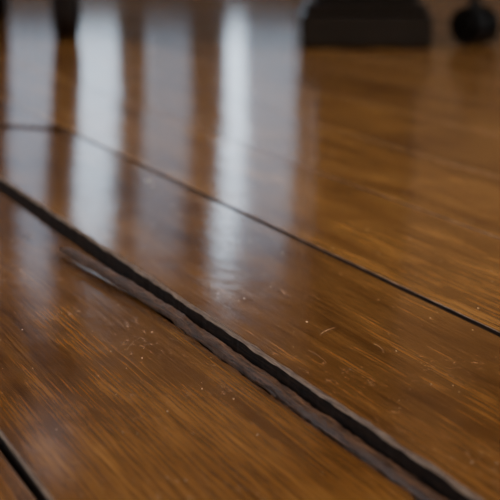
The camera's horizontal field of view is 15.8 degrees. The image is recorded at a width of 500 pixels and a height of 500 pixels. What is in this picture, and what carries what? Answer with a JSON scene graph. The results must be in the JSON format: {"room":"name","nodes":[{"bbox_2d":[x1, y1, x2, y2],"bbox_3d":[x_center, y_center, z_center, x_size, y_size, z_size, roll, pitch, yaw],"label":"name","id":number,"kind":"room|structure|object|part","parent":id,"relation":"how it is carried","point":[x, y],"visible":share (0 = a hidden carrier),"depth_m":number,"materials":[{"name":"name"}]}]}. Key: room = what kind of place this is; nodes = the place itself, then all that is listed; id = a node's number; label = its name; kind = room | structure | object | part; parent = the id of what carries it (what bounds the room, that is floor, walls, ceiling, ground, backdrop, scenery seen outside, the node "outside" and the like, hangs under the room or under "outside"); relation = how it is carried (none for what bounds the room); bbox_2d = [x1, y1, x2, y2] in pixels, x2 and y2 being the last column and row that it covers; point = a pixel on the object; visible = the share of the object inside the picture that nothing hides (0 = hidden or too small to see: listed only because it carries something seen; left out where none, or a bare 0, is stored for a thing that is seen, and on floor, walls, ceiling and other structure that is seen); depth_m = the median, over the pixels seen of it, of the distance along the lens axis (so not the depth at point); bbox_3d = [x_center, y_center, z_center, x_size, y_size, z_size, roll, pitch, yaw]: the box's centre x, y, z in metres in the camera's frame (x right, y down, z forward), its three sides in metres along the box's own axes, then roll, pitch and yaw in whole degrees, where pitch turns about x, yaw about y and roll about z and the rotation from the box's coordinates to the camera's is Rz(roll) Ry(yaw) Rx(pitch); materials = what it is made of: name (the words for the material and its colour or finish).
{"room":"living room","nodes":[
{"label":"living room","id":0,"kind":"room"},
{"bbox_2d":[0,0,499,499],"bbox_3d":[0.430,-0.300,2.477,6.359,0.019,9.605,-4,11,-19],"label":"floor","id":1,"kind":"structure","parent":0,"point":[201,100],"depth_m":0.84,"materials":[{"name":"brown wood"}]},
{"bbox_2d":[0,0,80,38],"bbox_3d":[-0.499,-0.763,2.344,0.475,0.953,0.548,-3,11,-16],"label":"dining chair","id":2,"kind":"object","parent":1,"relation":"on","point":[66,14],"visible":1,"depth_m":2.24,"materials":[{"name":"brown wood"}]},
{"bbox_3d":[-0.378,-0.816,2.617,0.048,0.950,0.075,0,11,0],"label":"leg","id":3,"kind":"part","parent":2,"relation":"part of","materials":[{"name":"brown wood"}]},
{"bbox_3d":[-0.239,-0.486,2.215,0.054,0.450,0.048,0,11,0],"label":"leg","id":4,"kind":"part","parent":2,"relation":"part of","materials":[{"name":"brown wood"}]},
{"bbox_2d":[2,141,491,477],"bbox_3d":[0.007,0.001,0.839,0.338,0.006,0.849,-4,11,-19],"label":"dust specks","id":5,"kind":"object","parent":1,"relation":"on","point":[78,141],"visible":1,"depth_m":0.79,"materials":[{"name":"beige"}]},
{"bbox_2d":[59,247,447,499],"bbox_3d":[0.009,0.047,0.599,0.010,0.008,0.541,-4,11,-20],"label":"wood splinter","id":6,"kind":"object","parent":1,"relation":"on","point":[391,471],"visible":1,"depth_m":0.60,"materials":[{"name":"brown wood"}]},
{"bbox_2d":[298,0,432,48],"bbox_3d":[0.136,-0.549,2.100,0.400,0.614,0.400,0,11,0],"label":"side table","id":7,"kind":"object","parent":1,"relation":"on","point":[322,24],"visible":1,"depth_m":2.08,"materials":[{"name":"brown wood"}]},
{"bbox_2d":[450,0,499,44],"bbox_3d":[0.531,-0.761,2.054,0.585,1.050,0.580,0,11,0],"label":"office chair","id":8,"kind":"object","parent":1,"relation":"on","point":[475,23],"visible":1,"depth_m":2.13,"materials":[{"name":"black plastic"}]}
]}

